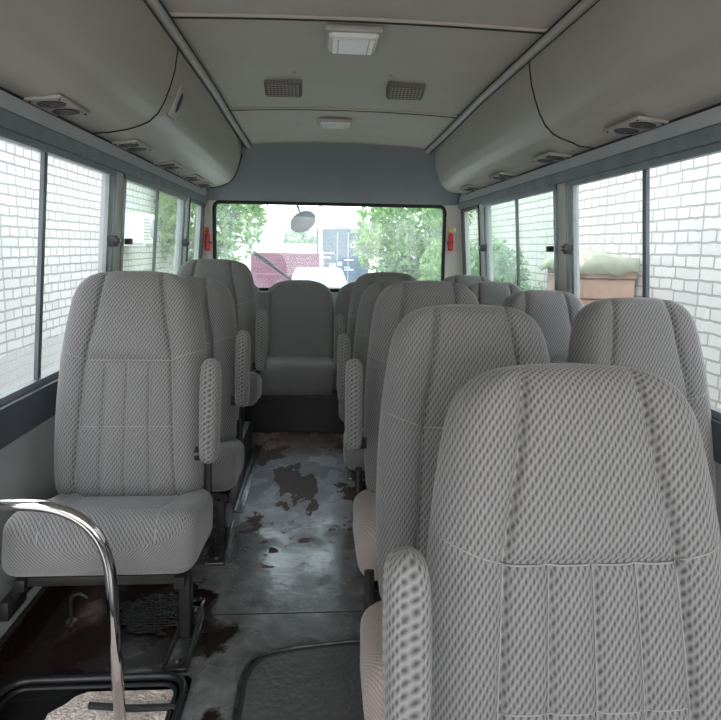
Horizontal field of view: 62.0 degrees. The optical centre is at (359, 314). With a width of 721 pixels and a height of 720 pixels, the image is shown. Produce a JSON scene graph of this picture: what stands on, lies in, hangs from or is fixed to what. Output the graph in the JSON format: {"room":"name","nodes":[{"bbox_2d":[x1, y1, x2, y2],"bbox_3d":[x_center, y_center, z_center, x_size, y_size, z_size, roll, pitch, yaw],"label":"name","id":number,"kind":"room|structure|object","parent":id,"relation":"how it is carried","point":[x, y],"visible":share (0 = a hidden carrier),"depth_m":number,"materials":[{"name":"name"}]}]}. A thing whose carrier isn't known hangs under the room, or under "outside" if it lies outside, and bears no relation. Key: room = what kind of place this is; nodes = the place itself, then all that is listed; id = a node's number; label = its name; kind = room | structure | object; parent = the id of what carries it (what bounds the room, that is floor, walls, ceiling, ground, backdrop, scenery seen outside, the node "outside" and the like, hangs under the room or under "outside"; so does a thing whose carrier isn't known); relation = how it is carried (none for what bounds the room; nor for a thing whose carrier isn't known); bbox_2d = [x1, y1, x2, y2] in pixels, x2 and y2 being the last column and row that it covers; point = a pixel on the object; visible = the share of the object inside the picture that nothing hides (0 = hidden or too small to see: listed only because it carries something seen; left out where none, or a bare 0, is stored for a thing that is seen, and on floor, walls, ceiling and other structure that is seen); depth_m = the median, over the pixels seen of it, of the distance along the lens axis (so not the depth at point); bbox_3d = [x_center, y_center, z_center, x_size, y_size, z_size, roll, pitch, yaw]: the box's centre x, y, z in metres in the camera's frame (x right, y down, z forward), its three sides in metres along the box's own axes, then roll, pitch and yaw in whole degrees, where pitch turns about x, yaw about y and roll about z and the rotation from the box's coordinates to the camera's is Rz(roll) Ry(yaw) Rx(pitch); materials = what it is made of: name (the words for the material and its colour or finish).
{"room":"vehicle interior","nodes":[
{"label":"vehicle interior","id":0,"kind":"room"},
{"bbox_2d":[0,90,207,667],"bbox_3d":[-0.964,0.190,1.631,0.126,1.600,5.520,1,7,-4],"label":"wall","id":1,"kind":"structure","parent":0,"point":[27,422],"depth_m":1.84,"materials":[{"name":"metal"}]},
{"bbox_2d":[23,94,89,116],"bbox_3d":[-0.849,-0.587,1.690,0.096,0.022,0.210,1,7,-4],"label":"air vent","id":2,"kind":"object","parent":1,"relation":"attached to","point":[58,105],"visible":1,"depth_m":1.66,"materials":[{"name":"grey plastic"}]},
{"bbox_2d":[0,127,120,406],"bbox_3d":[-0.951,-0.140,1.811,0.099,0.733,1.210,1,7,-4],"label":"window","id":3,"kind":"structure","parent":1,"relation":"in","point":[110,240],"depth_m":1.83,"materials":[{"name":"metal"}]},
{"bbox_2d":[0,0,251,187],"bbox_3d":[-0.731,-0.726,1.536,0.367,0.330,5.510,1,7,-4],"label":"overhead compartment","id":4,"kind":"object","parent":1,"relation":"attached to","point":[124,62],"depth_m":1.75,"materials":[{"name":"beige plastic"}]},
{"bbox_2d":[112,139,151,152],"bbox_3d":[-0.895,-0.664,2.365,0.096,0.022,0.210,1,7,-4],"label":"air vent","id":5,"kind":"object","parent":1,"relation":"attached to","point":[134,145],"visible":1,"depth_m":2.32,"materials":[{"name":"grey plastic"}]},
{"bbox_2d":[119,174,189,271],"bbox_3d":[-1.039,-0.288,3.094,0.099,0.733,1.180,1,7,-4],"label":"window","id":6,"kind":"structure","parent":1,"relation":"in","point":[183,242],"depth_m":3.04,"materials":[{"name":"metal"}]},
{"bbox_2d":[154,161,183,169],"bbox_3d":[-0.934,-0.731,2.939,0.096,0.022,0.210,1,7,-4],"label":"air vent","id":7,"kind":"object","parent":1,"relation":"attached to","point":[168,165],"visible":1,"depth_m":2.90,"materials":[{"name":"grey plastic"}]},
{"bbox_2d":[180,174,203,180],"bbox_3d":[-0.971,-0.792,3.475,0.096,0.022,0.210,1,7,-4],"label":"air vent","id":8,"kind":"object","parent":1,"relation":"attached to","point":[195,177],"visible":1,"depth_m":3.42,"materials":[{"name":"grey plastic"}]},
{"bbox_2d":[186,198,204,261],"bbox_3d":[-1.114,-0.394,4.015,0.075,0.733,0.480,1,7,-4],"label":"window","id":9,"kind":"structure","parent":1,"relation":"in","point":[193,201],"depth_m":4.20,"materials":[{"name":"black plastic"}]},
{"bbox_2d":[194,182,214,187],"bbox_3d":[-0.996,-0.836,3.851,0.096,0.022,0.210,1,7,-4],"label":"air vent","id":10,"kind":"object","parent":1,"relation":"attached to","point":[204,184],"visible":1,"depth_m":3.81,"materials":[{"name":"grey plastic"}]},
{"bbox_2d":[207,153,242,188],"bbox_3d":[-0.896,-0.956,3.988,0.243,0.236,0.033,1,7,1],"label":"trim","id":11,"kind":"structure","parent":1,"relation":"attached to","point":[242,153],"depth_m":3.99,"materials":[{"name":"black plastic"}]},
{"bbox_2d":[168,84,186,120],"bbox_3d":[-0.675,-0.788,2.224,0.054,0.117,0.084,1,7,-4],"label":"switch plate","id":12,"kind":"object","parent":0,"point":[173,113],"visible":1,"depth_m":2.21,"materials":[{"name":"grey plastic"}]},
{"bbox_2d":[0,432,366,719],"bbox_3d":[-0.023,0.976,1.786,1.970,0.046,5.520,1,7,-4],"label":"floor","id":13,"kind":"structure","parent":0,"point":[291,575],"depth_m":1.98,"materials":[{"name":"metal"}]},
{"bbox_2d":[66,592,88,627],"bbox_3d":[-0.852,0.885,1.809,0.068,0.102,0.032,1,7,-4],"label":"hook","id":14,"kind":"object","parent":13,"relation":"on","point":[72,621],"visible":1,"depth_m":1.80,"materials":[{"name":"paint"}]},
{"bbox_2d":[0,672,191,719],"bbox_3d":[-0.671,1.015,1.335,0.485,0.078,0.525,1,7,-4],"label":"stairwell","id":15,"kind":"object","parent":13,"relation":"in","point":[147,704],"visible":0.92,"depth_m":1.55,"materials":[{"name":"black plastic"}]},
{"bbox_2d":[0,499,126,719],"bbox_3d":[-0.747,0.691,1.370,0.404,0.602,0.060,1,7,-4],"label":"grab rail","id":16,"kind":"object","parent":15,"relation":"on","point":[80,519],"visible":1,"depth_m":1.36,"materials":[{"name":"silver metal"}]},
{"bbox_2d":[0,271,221,672],"bbox_3d":[-0.675,0.410,1.766,0.518,1.062,0.566,1,7,-4],"label":"seat","id":17,"kind":"object","parent":13,"relation":"on","point":[138,412],"visible":0.94,"depth_m":1.80,"materials":[{"name":"grey fabric"}]},
{"bbox_2d":[2,488,212,576],"bbox_3d":[-0.677,0.593,1.684,0.492,0.160,0.357,1,-3,-4],"label":"seat cushion","id":18,"kind":"object","parent":17,"relation":"on","point":[149,532],"depth_m":1.52,"materials":[{"name":"grey fabric"}]},
{"bbox_2d":[119,593,207,634],"bbox_3d":[-0.629,0.927,1.865,0.327,0.007,0.210,1,7,-4],"label":"floor mat","id":19,"kind":"object","parent":13,"relation":"on","point":[153,613],"visible":0.77,"depth_m":1.86,"materials":[{"name":"grey rubber"}]},
{"bbox_2d":[181,276,250,565],"bbox_3d":[-0.703,0.364,2.386,0.518,1.012,0.603,1,7,-4],"label":"seat","id":20,"kind":"object","parent":13,"relation":"on","point":[225,344],"visible":0.34,"depth_m":2.45,"materials":[{"name":"grey fabric"}]},
{"bbox_2d":[202,438,243,490],"bbox_3d":[-0.706,0.570,2.325,0.492,0.160,0.357,1,-3,-4],"label":"seat cushion","id":21,"kind":"object","parent":20,"relation":"on","point":[226,470],"depth_m":2.18,"materials":[{"name":"grey fabric"}]},
{"bbox_2d":[213,421,261,512],"bbox_3d":[-0.796,0.677,2.990,0.530,0.259,0.880,1,7,-4],"label":"base","id":22,"kind":"object","parent":13,"relation":"on","point":[240,491],"visible":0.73,"depth_m":2.97,"materials":[{"name":"black metal"}]},
{"bbox_2d":[176,259,266,424],"bbox_3d":[-0.728,0.134,3.004,0.518,0.816,0.552,1,7,-4],"label":"seat","id":23,"kind":"object","parent":22,"relation":"on","point":[235,275],"visible":0.32,"depth_m":3.08,"materials":[{"name":"grey fabric"}]},
{"bbox_2d":[246,371,261,405],"bbox_3d":[-0.732,0.352,2.934,0.492,0.160,0.357,1,-3,-4],"label":"seat cushion","id":24,"kind":"object","parent":23,"relation":"on","point":[255,393],"depth_m":2.80,"materials":[{"name":"grey fabric"}]},
{"bbox_2d":[231,639,363,719],"bbox_3d":[-0.136,0.988,1.323,0.325,0.033,0.792,1,7,-4],"label":"hatch","id":25,"kind":"object","parent":13,"relation":"on","point":[320,680],"visible":1,"depth_m":1.54,"materials":[{"name":"black plastic"}]},
{"bbox_2d":[245,280,354,431],"bbox_3d":[-0.172,0.234,4.027,1.930,0.918,0.807,1,7,-4],"label":"bench","id":26,"kind":"object","parent":13,"relation":"on","point":[299,377],"visible":0.32,"depth_m":3.92,"materials":[{"name":"grey fabric"}]},
{"bbox_2d":[260,356,335,394],"bbox_3d":[-0.402,0.372,3.844,0.485,0.192,0.444,1,7,-4],"label":"seat cushion","id":27,"kind":"object","parent":26,"relation":"on","point":[282,375],"depth_m":3.64,"materials":[{"name":"grey fabric"}]},
{"bbox_2d":[337,281,403,536],"bbox_3d":[0.169,0.360,2.647,0.536,0.992,0.683,1,7,-4],"label":"seat","id":28,"kind":"object","parent":13,"relation":"on","point":[369,297],"visible":0.23,"depth_m":2.74,"materials":[{"name":"grey fabric"}]},
{"bbox_2d":[343,428,364,470],"bbox_3d":[0.171,0.571,2.628,0.492,0.160,0.357,1,-3,-4],"label":"seat cushion","id":29,"kind":"object","parent":28,"relation":"on","point":[351,459],"depth_m":2.44,"materials":[{"name":"grey fabric"}]},
{"bbox_2d":[334,272,415,479],"bbox_3d":[0.127,0.281,3.260,0.536,1.007,0.683,1,7,-4],"label":"seat","id":30,"kind":"object","parent":13,"relation":"on","point":[367,279],"visible":0.14,"depth_m":3.39,"materials":[{"name":"grey fabric"}]},
{"bbox_2d":[339,401,344,421],"bbox_3d":[0.129,0.485,3.240,0.492,0.160,0.357,1,-3,-4],"label":"seat cushion","id":31,"kind":"object","parent":30,"relation":"on","point":[341,404],"depth_m":3.07,"materials":[{"name":"grey fabric"}]},
{"bbox_2d":[345,280,478,602],"bbox_3d":[0.220,0.418,1.968,0.536,1.032,0.710,1,7,-4],"label":"seat","id":32,"kind":"object","parent":13,"relation":"on","point":[396,301],"visible":0.27,"depth_m":2.09,"materials":[{"name":"grey fabric"}]},
{"bbox_2d":[353,489,377,580],"bbox_3d":[0.226,0.671,1.892,0.492,0.160,0.498,1,-3,-4],"label":"seat cushion","id":33,"kind":"object","parent":32,"relation":"on","point":[364,504],"depth_m":1.70,"materials":[{"name":"fabric"}]},
{"bbox_2d":[360,304,549,719],"bbox_3d":[0.256,0.506,1.289,0.524,1.012,0.714,1,7,-4],"label":"seat","id":34,"kind":"object","parent":13,"relation":"on","point":[434,351],"visible":0.41,"depth_m":1.42,"materials":[{"name":"grey fabric"}]},
{"bbox_2d":[360,600,382,719],"bbox_3d":[0.246,0.740,1.270,0.492,0.160,0.357,1,-3,-4],"label":"seat cushion","id":35,"kind":"object","parent":34,"relation":"on","point":[371,663],"depth_m":1.17,"materials":[{"name":"fabric"}]},
{"bbox_2d":[382,363,720,719],"bbox_3d":[0.300,0.589,0.725,0.536,0.975,0.683,1,7,-4],"label":"seat","id":36,"kind":"object","parent":13,"relation":"on","point":[571,570],"visible":1,"depth_m":0.85,"materials":[{"name":"grey fabric"}]},
{"bbox_2d":[202,187,462,362],"bbox_3d":[-0.195,-0.134,4.418,1.970,1.640,0.125,1,7,-4],"label":"wall","id":37,"kind":"structure","parent":0,"point":[453,259],"depth_m":4.41,"materials":[{"name":"grey plastic"}]},
{"bbox_2d":[204,228,210,250],"bbox_3d":[-1.095,-0.541,4.288,0.057,0.165,0.047,1,7,-4],"label":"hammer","id":38,"kind":"object","parent":37,"relation":"attached to","point":[207,242],"visible":0.92,"depth_m":4.28,"materials":[{"name":"red paint"}]},
{"bbox_2d":[253,250,292,279],"bbox_3d":[-0.622,-0.336,4.459,0.347,0.283,0.024,1,7,-4],"label":"rear wiper","id":39,"kind":"object","parent":37,"relation":"attached to","point":[256,254],"visible":0.75,"depth_m":4.44,"materials":[{"name":"black plastic"}]},
{"bbox_2d":[290,205,315,232],"bbox_3d":[-0.493,-0.826,4.559,0.162,0.394,0.323,6,8,35],"label":"mirror","id":40,"kind":"object","parent":37,"relation":"attached to","point":[302,221],"visible":0.97,"depth_m":4.64,"materials":[{"name":"grey mirror"}]},
{"bbox_2d":[212,200,446,291],"bbox_3d":[-0.215,-0.494,4.385,1.698,0.650,0.030,1,7,-4],"label":"window","id":41,"kind":"structure","parent":37,"relation":"in","point":[217,202],"depth_m":4.35,"materials":[{"name":"black rubber"}]},
{"bbox_2d":[206,141,460,204],"bbox_3d":[-0.164,-0.982,4.151,1.940,0.382,0.325,1,7,-4],"label":"trim","id":42,"kind":"structure","parent":37,"relation":"attached to","point":[293,171],"depth_m":4.14,"materials":[{"name":"grey plastic"}]},
{"bbox_2d":[447,228,455,250],"bbox_3d":[0.672,-0.554,4.408,0.057,0.165,0.047,1,7,-4],"label":"fire extinguisher","id":43,"kind":"object","parent":37,"relation":"attached to","point":[450,242],"visible":1,"depth_m":4.39,"materials":[{"name":"red paint"}]},
{"bbox_2d":[161,0,578,147],"bbox_3d":[0.008,-0.923,1.594,1.960,0.167,5.570,1,7,-4],"label":"ceiling","id":44,"kind":"structure","parent":0,"point":[455,48],"depth_m":2.28,"materials":[{"name":"beige plastic"}]},
{"bbox_2d":[264,79,301,97],"bbox_3d":[-0.341,-1.011,2.665,0.165,0.062,0.100,1,7,-4],"label":"ceiling speaker","id":45,"kind":"object","parent":44,"relation":"attached to","point":[281,87],"visible":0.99,"depth_m":2.65,"materials":[{"name":"grey plastic"}]},
{"bbox_2d":[267,84,298,96],"bbox_3d":[-0.341,-0.998,2.665,0.136,0.035,0.072,1,7,-4],"label":"grille","id":46,"kind":"object","parent":45,"relation":"attached to","point":[273,90],"depth_m":2.66,"materials":[{"name":"grey plastic"}]},
{"bbox_2d":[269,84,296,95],"bbox_3d":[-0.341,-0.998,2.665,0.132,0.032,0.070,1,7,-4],"label":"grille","id":47,"kind":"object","parent":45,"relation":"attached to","point":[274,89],"depth_m":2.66,"materials":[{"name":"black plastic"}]},
{"bbox_2d":[318,118,352,128],"bbox_3d":[-0.141,-1.081,3.397,0.190,0.036,0.140,1,7,-4],"label":"recessed light","id":48,"kind":"object","parent":44,"relation":"in","point":[327,123],"visible":1,"depth_m":3.34,"materials":[{"name":"grey plastic"}]},
{"bbox_2d":[325,24,382,54],"bbox_3d":[-0.025,-0.943,2.069,0.190,0.044,0.200,1,7,-4],"label":"ceiling lamp","id":49,"kind":"object","parent":44,"relation":"attached to","point":[339,38],"visible":1,"depth_m":2.00,"materials":[{"name":"grey plastic"}]},
{"bbox_2d":[386,81,425,99],"bbox_3d":[0.204,-1.006,2.683,0.165,0.062,0.100,1,7,-4],"label":"ceiling speaker","id":50,"kind":"object","parent":44,"relation":"attached to","point":[394,90],"visible":0.99,"depth_m":2.67,"materials":[{"name":"grey plastic"}]},
{"bbox_2d":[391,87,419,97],"bbox_3d":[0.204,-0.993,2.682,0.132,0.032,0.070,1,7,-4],"label":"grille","id":51,"kind":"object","parent":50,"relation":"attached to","point":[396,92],"depth_m":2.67,"materials":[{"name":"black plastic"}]},
{"bbox_2d":[390,87,421,98],"bbox_3d":[0.204,-0.992,2.682,0.136,0.035,0.072,1,7,-4],"label":"grille","id":52,"kind":"object","parent":50,"relation":"attached to","point":[395,92],"depth_m":2.68,"materials":[{"name":"grey plastic"}]},
{"bbox_2d":[458,105,720,535],"bbox_3d":[0.945,0.208,1.763,0.126,1.600,5.520,1,7,-4],"label":"wall","id":53,"kind":"structure","parent":0,"point":[703,128],"depth_m":2.17,"materials":[{"name":"metal"}]},
{"bbox_2d":[443,275,490,285],"bbox_3d":[0.640,0.223,3.347,0.490,0.874,0.594,1,7,-4],"label":"seat","id":54,"kind":"object","parent":53,"relation":"attached to","point":[465,280],"visible":0.09,"depth_m":3.46,"materials":[{"name":"grey fabric"}]},
{"bbox_2d":[461,205,480,275],"bbox_3d":[0.774,-0.376,4.146,0.075,0.733,0.480,1,7,-4],"label":"window","id":55,"kind":"structure","parent":53,"relation":"in","point":[475,207],"depth_m":4.33,"materials":[{"name":"black plastic"}]},
{"bbox_2d":[460,185,482,191],"bbox_3d":[0.702,-0.799,3.790,0.096,0.022,0.210,1,7,-4],"label":"air vent","id":56,"kind":"object","parent":53,"relation":"attached to","point":[468,187],"visible":1,"depth_m":3.74,"materials":[{"name":"grey plastic"}]},
{"bbox_2d":[466,281,521,305],"bbox_3d":[0.683,0.288,2.873,0.490,0.874,0.594,1,7,-4],"label":"seat","id":57,"kind":"object","parent":53,"relation":"attached to","point":[486,292],"visible":0.15,"depth_m":2.97,"materials":[{"name":"grey fabric"}]},
{"bbox_2d":[488,172,517,180],"bbox_3d":[0.746,-0.724,3.136,0.096,0.022,0.210,1,7,-4],"label":"air vent","id":58,"kind":"object","parent":53,"relation":"attached to","point":[504,176],"visible":1,"depth_m":3.10,"materials":[{"name":"grey plastic"}]},
{"bbox_2d":[479,184,558,290],"bbox_3d":[0.826,-0.270,3.224,0.099,0.733,1.180,1,7,-4],"label":"window","id":59,"kind":"structure","parent":53,"relation":"in","point":[484,247],"depth_m":3.16,"materials":[{"name":"metal"}]},
{"bbox_2d":[501,290,583,362],"bbox_3d":[0.738,0.359,2.219,0.490,0.874,0.594,1,7,-4],"label":"seat","id":60,"kind":"object","parent":53,"relation":"attached to","point":[555,312],"visible":0.15,"depth_m":2.31,"materials":[{"name":"grey fabric"}]},
{"bbox_2d":[531,152,571,163],"bbox_3d":[0.790,-0.649,2.491,0.096,0.022,0.210,1,7,-4],"label":"air vent","id":61,"kind":"object","parent":53,"relation":"attached to","point":[549,157],"visible":1,"depth_m":2.45,"materials":[{"name":"grey plastic"}]},
{"bbox_2d":[425,0,720,193],"bbox_3d":[0.762,-0.712,1.640,0.332,0.331,5.510,1,7,-4],"label":"overhead compartment","id":62,"kind":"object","parent":53,"relation":"attached to","point":[603,64],"depth_m":1.80,"materials":[{"name":"beige plastic"}]},
{"bbox_2d":[603,115,668,135],"bbox_3d":[0.836,-0.573,1.827,0.096,0.022,0.210,1,7,-4],"label":"air vent","id":63,"kind":"object","parent":53,"relation":"attached to","point":[635,125],"visible":1,"depth_m":1.79,"materials":[{"name":"grey plastic"}]},
{"bbox_2d":[560,142,720,420],"bbox_3d":[0.913,-0.122,1.940,0.099,0.733,1.210,1,7,-4],"label":"window","id":64,"kind":"structure","parent":53,"relation":"in","point":[570,248],"depth_m":1.94,"materials":[{"name":"metal"}]},
{"bbox_2d":[567,297,715,504],"bbox_3d":[0.785,0.407,1.532,0.490,0.874,0.594,1,7,-4],"label":"seat","id":65,"kind":"object","parent":53,"relation":"attached to","point":[660,337],"visible":0.27,"depth_m":1.62,"materials":[{"name":"grey fabric"}]},
{"label":"outside","id":66,"kind":"structure","parent":0,"visible":0},
{"bbox_2d":[368,261,384,272],"bbox_3d":[-2.066,-1.561,29.947,80.000,0.050,100.000,1,7,-4],"label":"ground","id":67,"kind":"structure","parent":66,"point":[372,262],"depth_m":60.04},
{"bbox_2d":[0,139,234,394],"bbox_3d":[-2.781,-0.963,6.257,0.300,4.100,19.000,1,7,-4],"label":"wall","id":68,"kind":"structure","parent":67,"relation":"on","point":[73,190],"depth_m":4.88,"materials":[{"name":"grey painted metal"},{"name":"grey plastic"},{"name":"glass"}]},
{"bbox_2d":[124,212,154,245],"bbox_3d":[-2.504,-0.953,6.731,0.320,0.360,0.547,1,7,-4],"label":"air conditioner","id":69,"kind":"object","parent":68,"relation":"attached to","point":[139,227],"visible":0.68,"depth_m":6.47,"materials":[{"name":"white plastic"}]},
{"bbox_2d":[144,218,153,239],"bbox_3d":[-2.353,-0.962,6.737,0.018,0.238,0.482,1,7,-4],"label":"fan grille","id":70,"kind":"object","parent":69,"relation":"attached to","point":[148,222],"depth_m":6.68,"materials":[{"name":"grey"}]},
{"bbox_2d":[151,192,268,273],"bbox_3d":[-2.353,-1.305,8.772,2.539,4.236,2.061,3,7,15],"label":"tree","id":71,"kind":"object","parent":67,"relation":"on","point":[227,221],"visible":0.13,"depth_m":8.51,"materials":[{"name":"green plant"}]},
{"bbox_2d":[235,211,284,265],"bbox_3d":[-5.876,-3.706,32.416,3.300,3.520,6.100,1,7,-4],"label":"building","id":72,"kind":"structure","parent":67,"relation":"on","point":[271,239],"depth_m":29.52,"materials":[{"name":"grey"}]},
{"bbox_2d":[247,250,322,286],"bbox_3d":[-2.296,-1.139,18.478,2.300,1.700,0.100,1,7,-4],"label":"metal gate","id":73,"kind":"object","parent":67,"relation":"on","point":[264,275],"visible":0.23,"depth_m":18.40,"materials":[{"name":"red metal"}]},
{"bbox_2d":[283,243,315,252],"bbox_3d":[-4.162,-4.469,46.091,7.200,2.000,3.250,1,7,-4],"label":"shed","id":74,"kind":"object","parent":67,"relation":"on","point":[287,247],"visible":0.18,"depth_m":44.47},
{"bbox_2d":[283,223,354,243],"bbox_3d":[-5.099,-7.346,59.302,10.426,3.714,3.520,1,7,-4],"label":"tree line","id":75,"kind":"object","parent":67,"relation":"on","point":[309,239],"visible":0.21,"depth_m":58.82,"materials":[{"name":"green plant"}]},
{"bbox_2d":[292,267,346,287],"bbox_3d":[-1.085,-0.592,15.698,1.710,1.285,4.200,1,7,-4],"label":"car","id":76,"kind":"object","parent":67,"relation":"on","point":[330,277],"visible":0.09,"depth_m":14.30,"materials":[{"name":"grey paint"}]},
{"bbox_2d":[318,206,322,252],"bbox_3d":[-1.531,-5.371,23.491,0.171,9.000,0.180,1,7,-4],"label":"utility pole","id":77,"kind":"object","parent":67,"relation":"on","point":[320,207],"visible":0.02,"depth_m":23.66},
{"bbox_2d":[316,228,368,283],"bbox_3d":[-1.010,-3.001,30.819,2.440,2.650,6.085,1,7,-4],"label":"shipping container","id":78,"kind":"object","parent":67,"relation":"on","point":[337,249],"visible":0.56,"depth_m":27.84,"materials":[{"name":"blue metal"}]},
{"bbox_2d":[350,207,441,279],"bbox_3d":[1.660,-2.015,12.183,3.708,5.080,3.274,1,7,-4],"label":"tree","id":79,"kind":"object","parent":67,"relation":"on","point":[403,240],"visible":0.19,"depth_m":11.68,"materials":[{"name":"green plant"}]},
{"bbox_2d":[469,235,544,290],"bbox_3d":[1.375,0.193,6.120,0.931,2.000,1.722,1,7,-4],"label":"shrub","id":80,"kind":"object","parent":67,"relation":"on","point":[508,274],"visible":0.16,"depth_m":5.82,"materials":[{"name":"green plant"}]},
{"bbox_2d":[538,249,640,305],"bbox_3d":[1.732,0.410,4.756,0.444,1.863,0.860,1,7,-4],"label":"brick stack","id":81,"kind":"object","parent":67,"relation":"on","point":[603,275],"visible":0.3,"depth_m":4.31,"materials":[{"name":"brick"},{"name":"green fabric"}]},
{"bbox_2d":[469,153,720,409],"bbox_3d":[2.197,-0.598,3.814,0.300,4.100,13.400,1,7,-4],"label":"wall","id":82,"kind":"structure","parent":67,"relation":"on","point":[685,196],"depth_m":4.04,"materials":[{"name":"painted metal"},{"name":"glass"}]},
{"bbox_2d":[418,208,477,280],"bbox_3d":[1.191,-0.671,8.149,0.944,2.397,1.199,1,7,-4],"label":"climbing vine","id":83,"kind":"object","parent":82,"relation":"attached to","point":[432,216],"visible":0.13,"depth_m":7.94,"materials":[{"name":"green plant"}]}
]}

